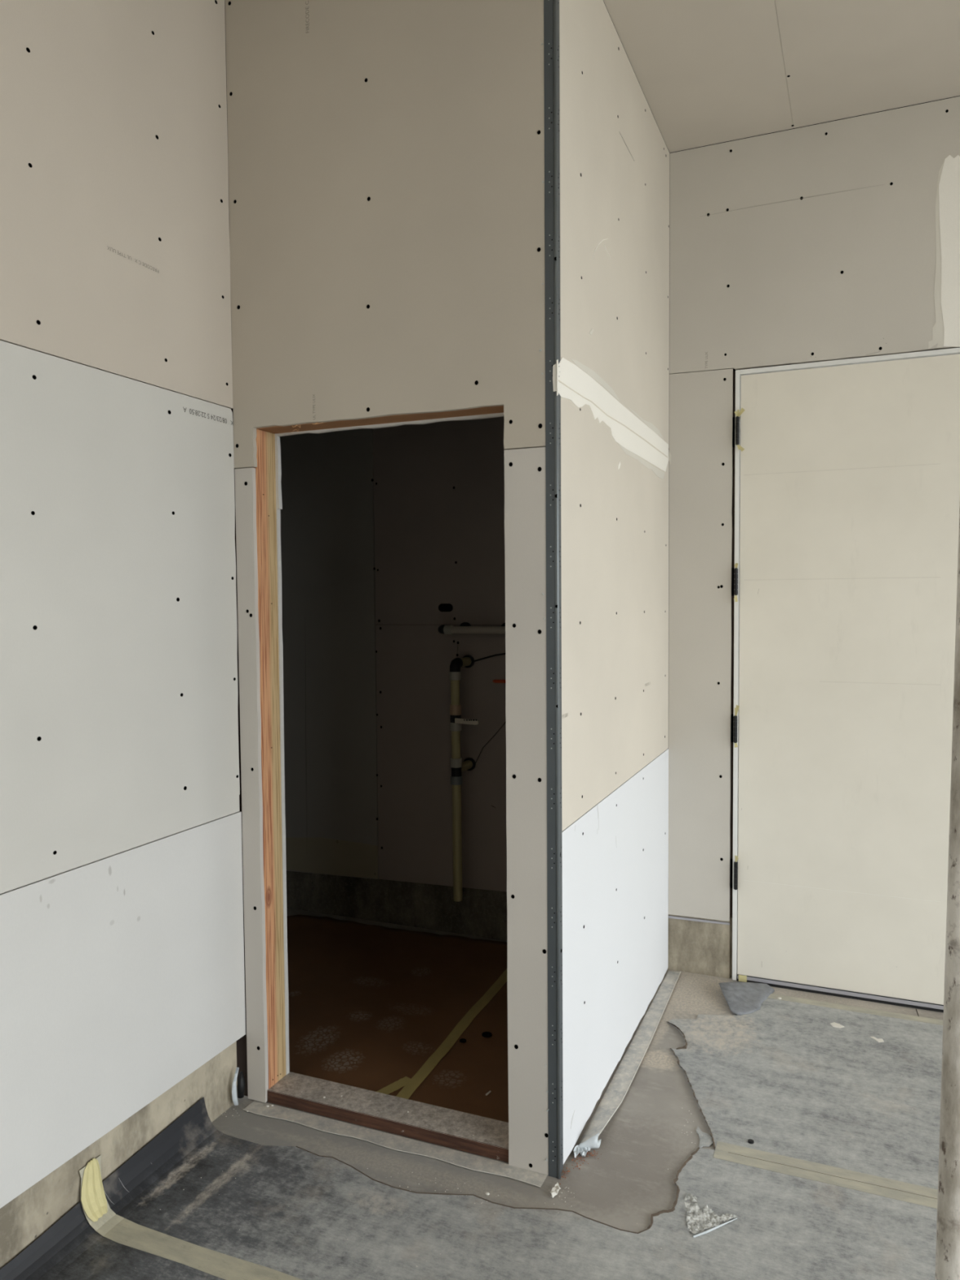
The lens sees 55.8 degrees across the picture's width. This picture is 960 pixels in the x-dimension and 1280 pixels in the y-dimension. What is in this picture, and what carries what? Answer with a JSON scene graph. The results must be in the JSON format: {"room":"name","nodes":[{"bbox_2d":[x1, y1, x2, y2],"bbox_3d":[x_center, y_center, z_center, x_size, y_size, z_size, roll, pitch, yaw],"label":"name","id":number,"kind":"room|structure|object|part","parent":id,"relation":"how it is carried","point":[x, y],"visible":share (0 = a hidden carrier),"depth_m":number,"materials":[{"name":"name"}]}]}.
{"room":"building under construction","nodes":[
{"label":"building under construction","id":0,"kind":"room"},
{"bbox_2d":[0,0,245,1269],"bbox_3d":[-2.036,-0.090,-0.170,0.131,3.321,6.618,1,3,23],"label":"wall","id":1,"kind":"structure","parent":0,"point":[122,976],"depth_m":2.29,"materials":[{"name":"paint"}]},
{"bbox_2d":[224,0,548,1174],"bbox_3d":[-0.921,-0.237,2.885,2.453,3.321,0.122,1,3,23],"label":"wall","id":2,"kind":"structure","parent":0,"point":[386,157],"depth_m":2.48,"materials":[{"name":"beige paint"}]},
{"bbox_2d":[254,405,508,1162],"bbox_3d":[-0.274,0.355,2.641,0.873,2.148,0.134,1,3,23],"label":"door frame","id":3,"kind":"structure","parent":2,"relation":"in","point":[431,1123],"depth_m":2.76,"materials":[{"name":"brown wood"}]},
{"bbox_3d":[-0.255,1.408,2.692,0.819,0.039,0.119,1,3,23],"label":"sill plate","id":4,"kind":"part","parent":3,"relation":"part of","materials":[{"name":"wood"}]},
{"bbox_2d":[539,0,563,1178],"bbox_3d":[0.184,-0.219,2.365,0.051,3.317,0.034,1,3,23],"label":"bead","id":5,"kind":"object","parent":2,"relation":"attached to","point":[551,7],"visible":1,"depth_m":2.36},
{"bbox_2d":[280,416,506,940],"bbox_3d":[-0.666,-0.274,3.662,2.419,3.321,1.509,1,3,23],"label":"wall","id":6,"kind":"structure","parent":0,"point":[391,536],"depth_m":4.25,"materials":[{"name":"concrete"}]},
{"bbox_2d":[448,654,479,901],"bbox_3d":[-0.040,0.610,4.017,0.152,1.076,0.185,1,3,23],"label":"riser pipe","id":7,"kind":"object","parent":6,"relation":"attached to","point":[457,766],"visible":1,"depth_m":3.97,"materials":[{"name":"beige plastic"}]},
{"bbox_3d":[-0.118,0.345,3.945,0.024,0.024,0.016,1,3,23],"label":"valve stem","id":8,"kind":"part","parent":7,"relation":"part of","materials":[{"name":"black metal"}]},
{"bbox_3d":[-0.057,0.352,3.917,0.111,0.024,0.006,1,3,23],"label":"valve handle","id":9,"kind":"part","parent":7,"relation":"part of","materials":[{"name":"white plastic"}]},
{"bbox_2d":[473,653,505,662],"bbox_3d":[0.202,0.038,3.943,0.529,0.129,0.007,1,3,30],"label":"cable","id":10,"kind":"object","parent":7,"relation":"attached to","point":[501,653],"visible":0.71,"depth_m":4.03,"materials":[{"name":"black metal"}]},
{"bbox_2d":[475,721,506,764],"bbox_3d":[0.129,0.342,4.011,0.342,0.439,0.004,1,3,27],"label":"cable","id":11,"kind":"object","parent":7,"relation":"attached to","point":[505,722],"visible":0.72,"depth_m":4.06,"materials":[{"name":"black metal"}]},
{"bbox_2d":[437,622,505,634],"bbox_3d":[0.234,-0.049,3.916,0.909,0.052,0.099,1,3,23],"label":"horizontal pipe","id":12,"kind":"object","parent":6,"relation":"attached to","point":[465,627],"visible":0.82,"depth_m":3.99,"materials":[{"name":"beige plastic"}]},
{"bbox_2d":[493,679,505,683],"bbox_3d":[0.173,0.183,3.995,0.250,0.019,0.015,1,3,23],"label":"tubing","id":13,"kind":"object","parent":6,"relation":"attached to","point":[495,681],"visible":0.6,"depth_m":4.03,"materials":[{"name":"plastic"}]},
{"bbox_2d":[212,907,943,1232],"bbox_3d":[0.292,1.658,-0.234,7.250,0.200,8.350,1,3,23],"label":"floor","id":14,"kind":"structure","parent":0,"point":[630,1180],"depth_m":2.58,"materials":[{"name":"grey concrete"}]},
{"bbox_2d":[0,1201,226,1279],"bbox_3d":[0.063,1.483,0.586,3.212,0.078,2.299,1,3,23],"label":"sheet","id":15,"kind":"object","parent":14,"relation":"on","point":[71,1249],"visible":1,"depth_m":2.12,"materials":[{"name":"grey plastic"}]},
{"bbox_2d":[79,1154,302,1279],"bbox_3d":[-0.368,1.384,2.010,1.314,0.146,0.074,1,3,23],"label":"tape","id":16,"kind":"object","parent":15,"relation":"on","point":[114,1227],"visible":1,"depth_m":2.16,"materials":[{"name":"beige paper"}]},
{"bbox_2d":[80,1157,107,1222],"bbox_3d":[-0.954,1.363,2.252,0.042,0.131,0.068,1,3,23],"label":"tape","id":17,"kind":"object","parent":16,"relation":"attached to","point":[93,1198],"visible":1,"depth_m":2.25,"materials":[{"name":"yellow paper"}]},
{"bbox_2d":[231,1066,239,1105],"bbox_3d":[-0.744,1.362,2.760,0.009,0.114,0.027,1,3,23],"label":"fold","id":18,"kind":"object","parent":14,"relation":"on","point":[234,1095],"visible":1,"depth_m":2.76,"materials":[{"name":"white plastic"}]},
{"bbox_2d":[236,1071,244,1097],"bbox_3d":[-0.742,1.378,2.811,0.026,0.077,0.026,1,3,23],"label":"fold","id":19,"kind":"object","parent":14,"relation":"on","point":[241,1082],"visible":0.96,"depth_m":2.80,"materials":[{"name":"plastic"}]},
{"bbox_2d":[243,1100,547,1186],"bbox_3d":[-0.269,1.431,2.596,0.955,0.005,0.066,1,3,23],"label":"strip","id":20,"kind":"object","parent":14,"relation":"on","point":[395,1142],"visible":1,"depth_m":2.58,"materials":[{"name":"concrete"}]},
{"bbox_2d":[286,914,508,1122],"bbox_3d":[-0.638,1.377,3.658,2.269,0.016,1.349,1,3,23],"label":"paper","id":21,"kind":"object","parent":14,"relation":"on","point":[369,1005],"visible":0.44,"depth_m":3.41,"materials":[{"name":"brown paper"}]},
{"bbox_2d":[377,1075,412,1094],"bbox_3d":[-0.284,1.415,2.859,0.042,0.001,0.170,2,4,44],"label":"tape","id":22,"kind":"object","parent":21,"relation":"on","point":[393,1086],"visible":0.7,"depth_m":2.87,"materials":[{"name":"yellow paper"}]},
{"bbox_2d":[395,968,506,1098],"bbox_3d":[-0.043,1.389,3.324,0.044,0.008,1.220,1,3,21],"label":"tape","id":23,"kind":"object","parent":21,"relation":"on","point":[406,1091],"visible":0.77,"depth_m":3.17,"materials":[{"name":"yellow paper"}]},
{"bbox_2d":[459,1038,466,1042],"bbox_3d":[-0.060,1.392,3.150,0.024,0.004,0.024,1,3,23],"label":"dark spill","id":24,"kind":"object","parent":21,"relation":"on","point":[461,1040],"visible":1,"depth_m":3.15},
{"bbox_2d":[481,1031,491,1037],"bbox_3d":[0.024,1.389,3.194,0.036,0.004,0.036,1,3,23],"label":"dark spill","id":25,"kind":"object","parent":21,"relation":"on","point":[486,1034],"visible":1,"depth_m":3.19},
{"bbox_2d":[102,1096,937,1279],"bbox_3d":[0.681,1.401,2.050,3.212,0.100,0.879,1,3,23],"label":"sheet","id":26,"kind":"object","parent":14,"relation":"on","point":[786,1227],"visible":1,"depth_m":2.23,"materials":[{"name":"grey plastic"}]},
{"bbox_2d":[684,1192,737,1237],"bbox_3d":[0.548,1.436,2.275,0.148,0.009,0.132,-2,3,-32],"label":"scrap","id":27,"kind":"object","parent":26,"relation":"on","point":[695,1216],"visible":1,"depth_m":2.25,"materials":[{"name":"grey paper"}]},
{"bbox_2d":[713,1141,937,1208],"bbox_3d":[1.447,1.434,2.207,1.710,0.002,0.084,1,3,23],"label":"tape","id":28,"kind":"object","parent":26,"relation":"on","point":[874,1184],"visible":0.92,"depth_m":2.42,"materials":[{"name":"beige paper"}]},
{"bbox_2d":[160,1016,908,1266],"bbox_3d":[0.394,1.429,2.525,2.520,0.002,1.510,-2,3,-25],"label":"debris","id":29,"kind":"object","parent":14,"relation":"on","point":[717,1016],"visible":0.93,"depth_m":2.39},
{"bbox_2d":[550,1182,560,1197],"bbox_3d":[0.198,1.433,2.363,0.018,0.011,0.051,1,3,29],"label":"paper scrap","id":30,"kind":"object","parent":14,"relation":"on","point":[554,1191],"visible":1,"depth_m":2.36,"materials":[{"name":"paper"}]},
{"bbox_2d":[559,1149,598,1184],"bbox_3d":[0.257,1.431,2.477,0.184,0.003,0.062,-3,4,-43],"label":"debris","id":31,"kind":"object","parent":14,"relation":"on","point":[572,1159],"visible":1,"depth_m":2.49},
{"bbox_2d":[573,1142,590,1157],"bbox_3d":[0.286,1.424,2.539,0.041,0.013,0.081,1,3,23],"label":"scrap","id":32,"kind":"object","parent":14,"relation":"on","point":[576,1150],"visible":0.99,"depth_m":2.53,"materials":[{"name":"white paper"}]},
{"bbox_2d":[577,970,680,1148],"bbox_3d":[0.553,1.381,3.138,0.065,0.045,1.321,1,3,23],"label":"strip","id":33,"kind":"object","parent":14,"relation":"on","point":[617,1089],"visible":1,"depth_m":2.99,"materials":[{"name":"concrete"}]},
{"bbox_2d":[696,1126,713,1147],"bbox_3d":[0.643,1.425,2.595,0.043,0.003,0.108,0,3,8],"label":"scrap","id":34,"kind":"object","parent":14,"relation":"on","point":[705,1140],"visible":1,"depth_m":2.59,"materials":[{"name":"grey paper"}]},
{"bbox_2d":[666,981,942,1189],"bbox_3d":[1.595,1.394,2.781,2.094,0.035,1.172,1,3,23],"label":"sheet","id":35,"kind":"object","parent":14,"relation":"on","point":[851,1122],"visible":1,"depth_m":2.88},
{"bbox_2d":[747,1138,754,1143],"bbox_3d":[0.768,1.421,2.572,0.017,0.006,0.017,1,3,23],"label":"plug","id":36,"kind":"object","parent":35,"relation":"on","point":[749,1140],"visible":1,"depth_m":2.57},
{"bbox_2d":[830,1022,844,1027],"bbox_3d":[1.284,1.388,3.268,0.044,0.002,0.050,-2,3,-24],"label":"plaster splat","id":37,"kind":"object","parent":35,"relation":"on","point":[833,1024],"visible":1,"depth_m":3.26,"materials":[{"name":"white paint"}]},
{"bbox_2d":[768,993,942,1025],"bbox_3d":[1.880,1.387,3.195,1.710,0.001,0.047,1,3,23],"label":"tape","id":38,"kind":"object","parent":35,"relation":"on","point":[826,1004],"visible":0.94,"depth_m":3.39,"materials":[{"name":"beige paper"}]},
{"bbox_2d":[871,1036,884,1042],"bbox_3d":[1.390,1.392,3.166,0.035,0.002,0.056,-1,3,-19],"label":"plaster splat","id":39,"kind":"object","parent":35,"relation":"on","point":[879,1040],"visible":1,"depth_m":3.16,"materials":[{"name":"white paint"}]},
{"bbox_2d":[934,506,959,1279],"bbox_3d":[0.749,-0.183,1.431,0.180,3.324,0.301,1,3,23],"label":"steel post","id":40,"kind":"object","parent":14,"relation":"on","point":[948,1224],"visible":1,"depth_m":1.44,"materials":[{"name":"grey metal"}]},
{"bbox_2d":[554,0,669,1164],"bbox_3d":[0.436,-0.253,3.037,0.107,3.321,1.474,1,3,23],"label":"wall","id":41,"kind":"structure","parent":0,"point":[614,364],"depth_m":2.83,"materials":[{"name":"white paint"}]},
{"bbox_2d":[667,96,959,978],"bbox_3d":[2.859,-0.264,2.886,4.681,3.321,0.134,1,3,23],"label":"wall","id":42,"kind":"structure","parent":0,"point":[840,239],"depth_m":3.53,"materials":[{"name":"paint"}]},
{"bbox_2d":[729,347,959,1012],"bbox_3d":[1.463,0.162,3.470,0.965,2.435,0.156,1,3,23],"label":"door","id":43,"kind":"structure","parent":42,"relation":"in","point":[844,575],"depth_m":3.45,"materials":[{"name":"white paint"}]}
]}

